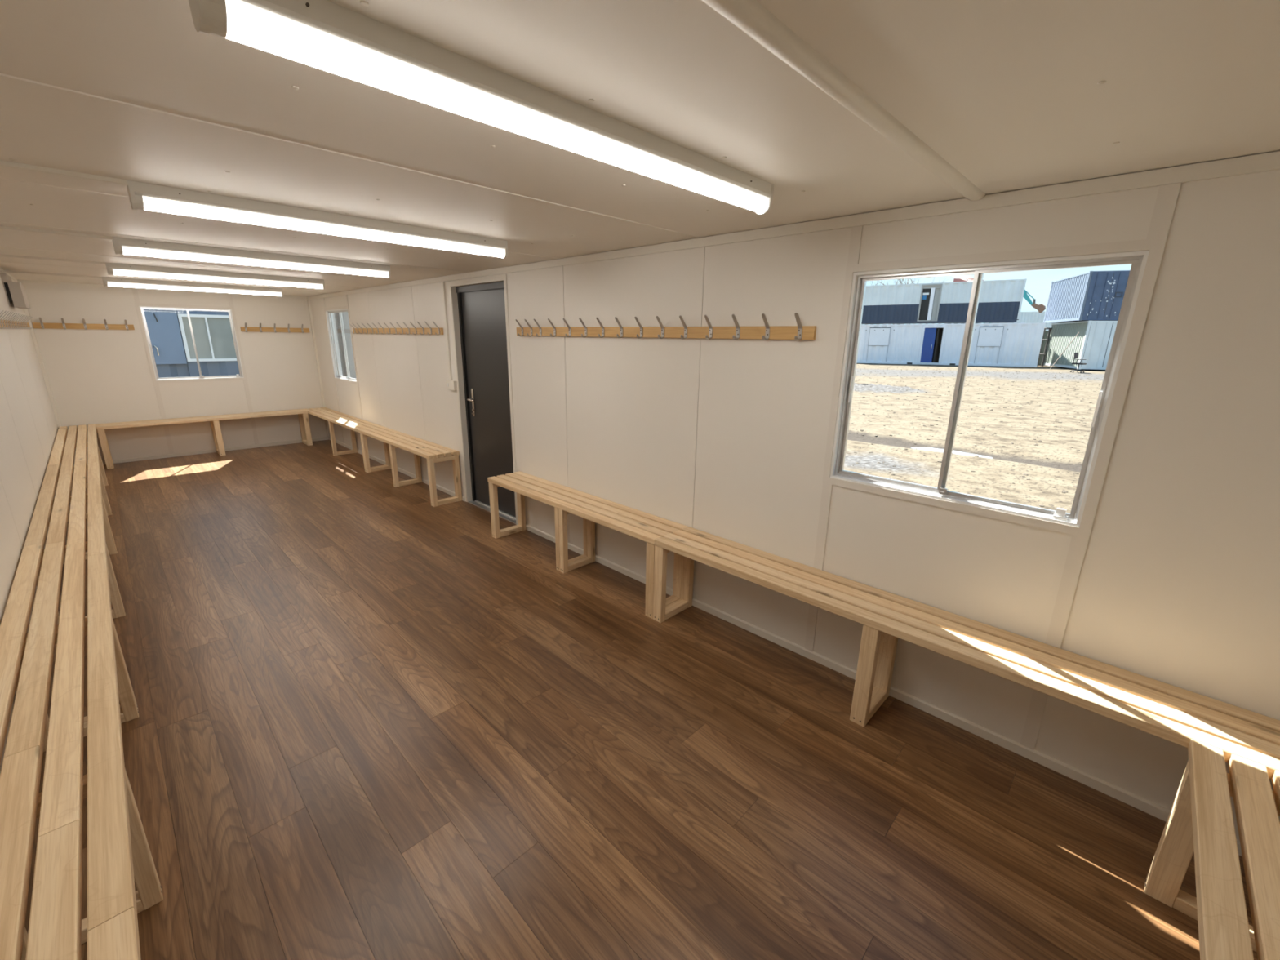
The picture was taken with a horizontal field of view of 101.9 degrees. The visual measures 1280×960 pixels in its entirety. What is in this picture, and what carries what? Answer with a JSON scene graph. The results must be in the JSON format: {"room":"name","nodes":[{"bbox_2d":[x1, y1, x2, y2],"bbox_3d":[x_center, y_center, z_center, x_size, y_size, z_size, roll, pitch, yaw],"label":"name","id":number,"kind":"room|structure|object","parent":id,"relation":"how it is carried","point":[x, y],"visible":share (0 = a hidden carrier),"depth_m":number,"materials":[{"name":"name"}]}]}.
{"room":"changing room","nodes":[
{"label":"changing room","id":0,"kind":"room"},
{"bbox_2d":[0,271,64,773],"bbox_3d":[-3.397,-0.210,2.655,9.901,2.126,0.100,15,21,42],"label":"wall","id":1,"kind":"structure","parent":0,"point":[28,428],"depth_m":3.55,"materials":[{"name":"white paint"}]},
{"bbox_2d":[0,267,17,282],"bbox_3d":[-3.341,-1.230,2.413,9.694,0.028,0.007,15,21,42],"label":"trim","id":2,"kind":"structure","parent":1,"relation":"attached to","point":[2,270],"depth_m":5.09,"materials":[{"name":"white plastic"}]},
{"bbox_2d":[0,272,30,308],"bbox_3d":[-5.718,-1.724,4.755,0.500,0.280,0.100,15,21,42],"label":"wall heater","id":3,"kind":"object","parent":1,"relation":"attached to","point":[15,293],"visible":1,"depth_m":4.61,"materials":[{"name":"white metal"}]},
{"bbox_2d":[0,310,32,328],"bbox_3d":[-5.430,-1.383,4.535,3.200,0.124,0.076,15,21,42],"label":"hook rail","id":4,"kind":"object","parent":1,"relation":"attached to","point":[4,324],"visible":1,"depth_m":4.29,"materials":[{"name":"brown wood"}]},
{"bbox_2d":[21,282,327,464],"bbox_3d":[-5.884,-1.424,6.951,0.100,2.126,3.001,15,21,42],"label":"wall","id":5,"kind":"structure","parent":0,"point":[95,375],"depth_m":6.66,"materials":[{"name":"white paint"}]},
{"bbox_2d":[19,282,65,444],"bbox_3d":[-6.808,-1.171,5.947,0.028,2.054,0.028,15,21,42],"label":"trim","id":6,"kind":"structure","parent":5,"relation":"attached to","point":[27,313],"depth_m":5.92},
{"bbox_2d":[32,317,134,330],"bbox_3d":[-6.483,-1.823,6.067,0.076,0.124,0.822,15,21,42],"label":"hook rail","id":7,"kind":"object","parent":5,"relation":"attached to","point":[42,325],"visible":1,"depth_m":6.06,"materials":[{"name":"brown wood"}]},
{"bbox_2d":[17,279,308,298],"bbox_3d":[-5.834,-2.424,6.635,0.007,0.028,2.792,15,21,42],"label":"trim","id":8,"kind":"structure","parent":5,"relation":"attached to","point":[18,281],"depth_m":6.17,"materials":[{"name":"white plastic"}]},
{"bbox_2d":[132,288,258,453],"bbox_3d":[-5.882,-1.430,6.945,0.108,2.054,0.977,15,21,42],"label":"window","id":9,"kind":"structure","parent":5,"relation":"in","point":[140,306],"depth_m":6.80,"materials":[{"name":"metal"}]},
{"bbox_2d":[73,436,328,466],"bbox_3d":[-5.859,-0.409,7.189,0.012,0.044,2.777,15,21,42],"label":"baseboard","id":10,"kind":"structure","parent":5,"relation":"attached to","point":[167,455],"depth_m":7.09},
{"bbox_2d":[240,322,309,333],"bbox_3d":[-5.163,-2.160,7.374,0.076,0.124,0.822,15,21,42],"label":"hook rail","id":11,"kind":"object","parent":5,"relation":"attached to","point":[245,328],"visible":1,"depth_m":7.36,"materials":[{"name":"brown wood"}]},
{"bbox_2d":[0,0,1279,296],"bbox_3d":[-2.366,-1.535,3.367,9.901,0.117,3.001,15,21,42],"label":"ceiling","id":12,"kind":"structure","parent":0,"point":[846,108],"depth_m":1.24,"materials":[{"name":"white paint"}]},
{"bbox_2d":[0,253,106,264],"bbox_3d":[-4.466,-1.662,3.903,0.022,0.015,0.636,15,21,42],"label":"cable trunking","id":13,"kind":"object","parent":12,"relation":"attached to","point":[1,255],"visible":1,"depth_m":3.92,"materials":[{"name":"white plastic"}]},
{"bbox_2d":[4,270,102,278],"bbox_3d":[-5.648,-1.985,5.014,0.022,0.015,0.636,15,21,42],"label":"cable trunking","id":14,"kind":"object","parent":12,"relation":"attached to","point":[6,271],"visible":1,"depth_m":4.99,"materials":[{"name":"white plastic"}]},
{"bbox_2d":[0,225,112,239],"bbox_3d":[-3.260,-1.334,2.768,0.022,0.015,0.636,15,21,42],"label":"cable trunking","id":15,"kind":"object","parent":12,"relation":"attached to","point":[3,227],"visible":1,"depth_m":2.83,"materials":[{"name":"white plastic"}]},
{"bbox_2d":[0,160,128,186],"bbox_3d":[-2.056,-1.005,1.637,0.022,0.015,0.636,15,21,42],"label":"cable trunking","id":16,"kind":"object","parent":12,"relation":"attached to","point":[2,163],"visible":1,"depth_m":1.74,"materials":[{"name":"white plastic"}]},
{"bbox_2d":[102,276,283,296],"bbox_3d":[-4.903,-2.148,5.793,0.074,0.090,1.544,15,21,42],"label":"ceiling light","id":17,"kind":"object","parent":12,"relation":"attached to","point":[107,281],"visible":1,"depth_m":5.70,"materials":[{"name":"white plastic"}]},
{"bbox_2d":[105,262,324,288],"bbox_3d":[-3.721,-1.826,4.682,0.074,0.090,1.544,15,21,42],"label":"ceiling light","id":18,"kind":"object","parent":12,"relation":"attached to","point":[115,268],"visible":0.99,"depth_m":4.57,"materials":[{"name":"white plastic"}]},
{"bbox_2d":[111,236,391,278],"bbox_3d":[-2.515,-1.497,3.548,0.074,0.090,1.544,15,21,42],"label":"ceiling light","id":19,"kind":"object","parent":12,"relation":"attached to","point":[122,246],"visible":1,"depth_m":3.41,"materials":[{"name":"white plastic"}]},
{"bbox_2d":[126,180,507,258],"bbox_3d":[-1.311,-1.169,2.417,0.074,0.090,1.544,15,21,42],"label":"ceiling light","id":20,"kind":"object","parent":12,"relation":"attached to","point":[142,196],"visible":1,"depth_m":2.22,"materials":[{"name":"white plastic"}]},
{"bbox_2d":[188,0,773,214],"bbox_3d":[-0.106,-0.840,1.283,0.074,0.090,1.544,15,21,42],"label":"ceiling light","id":21,"kind":"object","parent":12,"relation":"attached to","point":[326,35],"visible":1,"depth_m":0.99,"materials":[{"name":"white plastic"}]},
{"bbox_2d":[24,440,1257,959],"bbox_3d":[-2.399,0.628,3.959,9.901,0.150,3.001,15,21,42],"label":"floor","id":22,"kind":"structure","parent":0,"point":[373,722],"depth_m":1.97,"materials":[{"name":"brown wood"}]},
{"bbox_2d":[0,423,163,959],"bbox_3d":[-3.251,0.536,3.004,9.669,0.508,0.299,15,21,42],"label":"slatted bench","id":23,"kind":"object","parent":22,"relation":"on","point":[119,856],"visible":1,"depth_m":1.47,"materials":[{"name":"brown wood"}]},
{"bbox_2d":[95,408,312,469],"bbox_3d":[-5.739,-0.601,7.016,0.310,0.508,2.178,15,21,42],"label":"slatted bench","id":24,"kind":"object","parent":22,"relation":"on","point":[303,415],"visible":1,"depth_m":6.90,"materials":[{"name":"brown wood"}]},
{"bbox_2d":[303,407,462,506],"bbox_3d":[-3.430,-0.430,6.522,4.309,0.508,0.306,15,21,42],"label":"slatted bench","id":25,"kind":"object","parent":22,"relation":"on","point":[392,439],"visible":0.99,"depth_m":5.77,"materials":[{"name":"brown wood"}]},
{"bbox_2d":[487,471,687,618],"bbox_3d":[-0.471,0.376,3.740,1.830,0.508,0.306,15,21,42],"label":"slatted bench","id":26,"kind":"object","parent":22,"relation":"on","point":[642,526],"visible":0.95,"depth_m":3.60,"materials":[{"name":"brown wood"}]},
{"bbox_2d":[653,526,1279,779],"bbox_3d":[1.062,0.794,2.299,2.457,0.508,0.306,15,21,42],"label":"slatted bench","id":27,"kind":"object","parent":22,"relation":"on","point":[1172,713],"visible":1,"depth_m":2.01,"materials":[{"name":"brown wood"}]},
{"bbox_2d":[1144,738,1279,959],"bbox_3d":[0.952,1.224,0.725,0.306,0.508,2.177,15,21,42],"label":"slatted bench","id":28,"kind":"object","parent":22,"relation":"on","point":[1200,820],"visible":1,"depth_m":1.23,"materials":[{"name":"brown wood"}]},
{"bbox_2d":[310,151,1279,840],"bbox_3d":[-1.368,-0.729,4.663,9.901,2.126,0.100,15,21,42],"label":"wall","id":29,"kind":"structure","parent":0,"point":[1178,585],"depth_m":2.25,"materials":[{"name":"white paint"}]},
{"bbox_2d":[306,299,329,436],"bbox_3d":[-4.869,-1.658,7.868,0.028,2.035,0.028,15,21,42],"label":"trim","id":30,"kind":"structure","parent":29,"relation":"attached to","point":[308,300],"depth_m":7.82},
{"bbox_2d":[323,294,363,443],"bbox_3d":[-4.002,-1.444,7.135,0.983,2.035,0.108,15,21,42],"label":"window","id":31,"kind":"structure","parent":29,"relation":"in","point":[329,312],"depth_m":7.22,"materials":[{"name":"metal"}]},
{"bbox_2d":[349,321,443,334],"bbox_3d":[-2.761,-1.665,5.701,2.438,0.124,0.076,15,21,42],"label":"hook rail","id":32,"kind":"object","parent":29,"relation":"attached to","point":[394,331],"visible":1,"depth_m":5.55,"materials":[{"name":"brown wood"}]},
{"bbox_2d":[328,436,465,501],"bbox_3d":[-3.322,-0.233,6.686,4.382,0.044,0.012,15,21,42],"label":"baseboard","id":33,"kind":"structure","parent":29,"relation":"attached to","point":[408,473],"depth_m":6.18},
{"bbox_2d":[441,281,452,380],"bbox_3d":[-1.800,-1.380,4.846,0.028,0.885,0.018,15,21,42],"label":"conduit","id":34,"kind":"object","parent":29,"relation":"attached to","point":[444,298],"visible":1,"depth_m":4.83,"materials":[{"name":"white plastic"}]},
{"bbox_2d":[445,379,457,391],"bbox_3d":[-1.801,-0.906,4.957,0.178,0.088,0.036,15,21,42],"label":"switch box","id":35,"kind":"object","parent":29,"relation":"attached to","point":[450,384],"visible":1,"depth_m":4.92,"materials":[{"name":"white plastic"}]},
{"bbox_2d":[448,274,517,524],"bbox_3d":[-1.363,-0.701,4.659,0.960,2.075,0.108,15,21,42],"label":"door","id":36,"kind":"structure","parent":29,"relation":"in","point":[479,310],"depth_m":4.70,"materials":[{"name":"metal"}]},
{"bbox_2d":[515,312,816,340],"bbox_3d":[-0.094,-0.938,3.194,2.464,0.124,0.076,15,21,42],"label":"hook rail","id":37,"kind":"object","parent":29,"relation":"attached to","point":[798,332],"visible":1,"depth_m":2.91,"materials":[{"name":"brown wood"}]},
{"bbox_2d":[307,151,1279,299],"bbox_3d":[-1.392,-1.720,4.350,9.701,0.044,0.012,15,21,42],"label":"trim","id":38,"kind":"structure","parent":29,"relation":"attached to","point":[1269,162],"depth_m":1.96,"materials":[{"name":"white plastic"}]},
{"bbox_2d":[517,523,1242,856],"bbox_3d":[0.487,0.806,3.104,4.360,0.044,0.012,15,21,42],"label":"baseboard","id":39,"kind":"structure","parent":29,"relation":"attached to","point":[1122,795],"depth_m":2.28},
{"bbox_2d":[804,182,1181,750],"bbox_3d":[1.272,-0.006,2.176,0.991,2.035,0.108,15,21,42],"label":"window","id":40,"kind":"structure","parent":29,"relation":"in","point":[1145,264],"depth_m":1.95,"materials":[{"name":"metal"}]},
{"label":"outside","id":41,"kind":"structure","parent":0,"visible":0},
{"bbox_2d":[843,363,1105,513],"bbox_3d":[55.101,-31.210,123.453,500.000,0.336,340.000,15,21,42],"label":"ground","id":42,"kind":"structure","parent":41,"point":[1065,460],"depth_m":11.04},
{"bbox_2d":[143,308,239,377],"bbox_3d":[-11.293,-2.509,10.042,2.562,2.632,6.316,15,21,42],"label":"window pane","id":43,"kind":"object","parent":42,"relation":"on","point":[169,331],"visible":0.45,"depth_m":10.58,"materials":[{"name":"clear glass"}]},
{"bbox_2d":[143,311,186,364],"bbox_3d":[-9.517,-2.757,10.086,0.035,0.995,0.935,15,21,42],"label":"door","id":44,"kind":"structure","parent":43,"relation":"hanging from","point":[163,327],"depth_m":10.24,"materials":[{"name":"paint"}]},
{"bbox_2d":[334,311,355,378],"bbox_3d":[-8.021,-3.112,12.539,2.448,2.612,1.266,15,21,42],"label":"shipping container","id":45,"kind":"object","parent":42,"relation":"on","point":[345,316],"visible":0.03,"depth_m":12.02,"materials":[{"name":"grey paint"}]},
{"bbox_2d":[870,278,946,285],"bbox_3d":[30.237,-19.473,59.075,9.017,10.404,5.056,15,21,42],"label":"bare tree","id":46,"kind":"object","parent":42,"relation":"on","point":[901,282],"visible":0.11,"depth_m":58.24,"materials":[{"name":"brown plant"}]},
{"bbox_2d":[856,322,1045,367],"bbox_3d":[22.875,-10.368,39.616,12.206,3.047,2.485,8,17,28],"label":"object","id":47,"kind":"structure","parent":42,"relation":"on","point":[997,344],"depth_m":38.38,"materials":[{"name":"white paint"}]},
{"bbox_2d":[868,328,890,345],"bbox_3d":[18.629,-11.150,40.428,1.420,1.300,0.032,8,17,28],"label":"window shutter","id":48,"kind":"object","parent":47,"relation":"hanging from","point":[877,336],"depth_m":40.39,"materials":[{"name":"white paint"}]},
{"bbox_2d":[861,278,1026,324],"bbox_3d":[21.567,-13.397,39.571,12.206,2.812,2.470,8,17,28],"label":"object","id":49,"kind":"structure","parent":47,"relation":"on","point":[1000,300],"depth_m":38.08,"materials":[{"name":"white paint"}]},
{"bbox_2d":[977,327,1003,346],"bbox_3d":[24.982,-10.217,37.039,1.380,1.300,0.032,8,17,28],"label":"window shutter","id":50,"kind":"object","parent":47,"relation":"hanging from","point":[986,336],"depth_m":37.02,"materials":[{"name":"white paint"}]},
{"bbox_2d":[911,447,992,458],"bbox_3d":[5.308,-0.443,8.891,1.240,0.057,0.546,15,21,42],"label":"puddle","id":51,"kind":"object","parent":42,"relation":"on","point":[931,449],"visible":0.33,"depth_m":8.95,"materials":[{"name":"liquid"}]},
{"bbox_2d":[1023,289,1045,312],"bbox_3d":[33.153,-14.837,48.712,7.440,7.012,2.600,15,21,42],"label":"excavator","id":52,"kind":"object","parent":42,"relation":"on","point":[1041,308],"visible":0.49,"depth_m":46.23,"materials":[{"name":"metal"}]},
{"bbox_2d":[1038,331,1048,364],"bbox_3d":[31.821,-10.104,39.822,6.076,2.512,2.448,12,19,36],"label":"shipping container","id":53,"kind":"object","parent":42,"relation":"on","point":[1046,332],"visible":0.02,"depth_m":39.32,"materials":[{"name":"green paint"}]},
{"bbox_2d":[1036,327,1052,366],"bbox_3d":[29.490,-9.793,38.234,0.966,2.720,0.769,15,21,42],"label":"steel racking","id":54,"kind":"object","parent":42,"relation":"on","point":[1047,340],"visible":0.41,"depth_m":37.85,"materials":[{"name":"grey metal"}]},
{"bbox_2d":[1049,332,1079,368],"bbox_3d":[27.046,-8.226,33.075,1.098,2.308,0.044,8,17,24],"label":"leaning pole","id":55,"kind":"object","parent":42,"relation":"on","point":[1078,332],"visible":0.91,"depth_m":33.05,"materials":[{"name":"grey metal"}]},
{"bbox_2d":[1070,352,1086,373],"bbox_3d":[25.172,-6.734,29.779,0.650,1.118,0.621,-8,18,-30],"label":"office chair","id":56,"kind":"object","parent":42,"relation":"on","point":[1076,354],"visible":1,"depth_m":29.79,"materials":[{"name":"black plastic"}]},
{"bbox_2d":[1043,320,1117,369],"bbox_3d":[29.827,-9.018,34.723,2.448,2.952,6.095,6,16,19],"label":"shipping container","id":57,"kind":"object","parent":42,"relation":"on","point":[1093,342],"visible":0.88,"depth_m":32.67,"materials":[{"name":"white metal"}]},
{"bbox_2d":[1043,270,1129,323],"bbox_3d":[29.496,-11.918,34.270,2.448,2.872,6.108,6,16,19],"label":"shipping container","id":58,"kind":"object","parent":57,"relation":"on","point":[1091,295],"visible":0.92,"depth_m":31.99,"materials":[{"name":"blue metal"}]},
{"bbox_3d":[35.976,-15.247,58.513,2.448,2.712,6.076,12,19,35],"label":"shipping container","id":59,"kind":"object","parent":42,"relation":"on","visible":0},
{"bbox_3d":[36.016,-17.870,57.795,2.448,2.712,6.076,12,19,35],"label":"shipping container","id":60,"kind":"object","parent":59,"relation":"on","visible":0},
{"bbox_2d":[953,277,983,281],"bbox_3d":[36.056,-20.493,57.077,2.448,2.712,6.076,12,19,35],"label":"shipping container","id":61,"kind":"object","parent":60,"relation":"on","point":[971,278],"visible":0.05,"depth_m":54.62,"materials":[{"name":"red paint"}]},
{"bbox_3d":[42.817,-13.652,54.014,12.206,2.212,2.448,15,21,42],"label":"shipping container","id":62,"kind":"object","parent":42,"relation":"on","visible":0},
{"bbox_2d":[1002,311,1061,331],"bbox_3d":[42.852,-15.967,53.380,12.206,2.562,2.448,15,21,42],"label":"shipping container","id":63,"kind":"object","parent":62,"relation":"on","point":[1024,317],"visible":0.06,"depth_m":53.67,"materials":[{"name":"white metal"}]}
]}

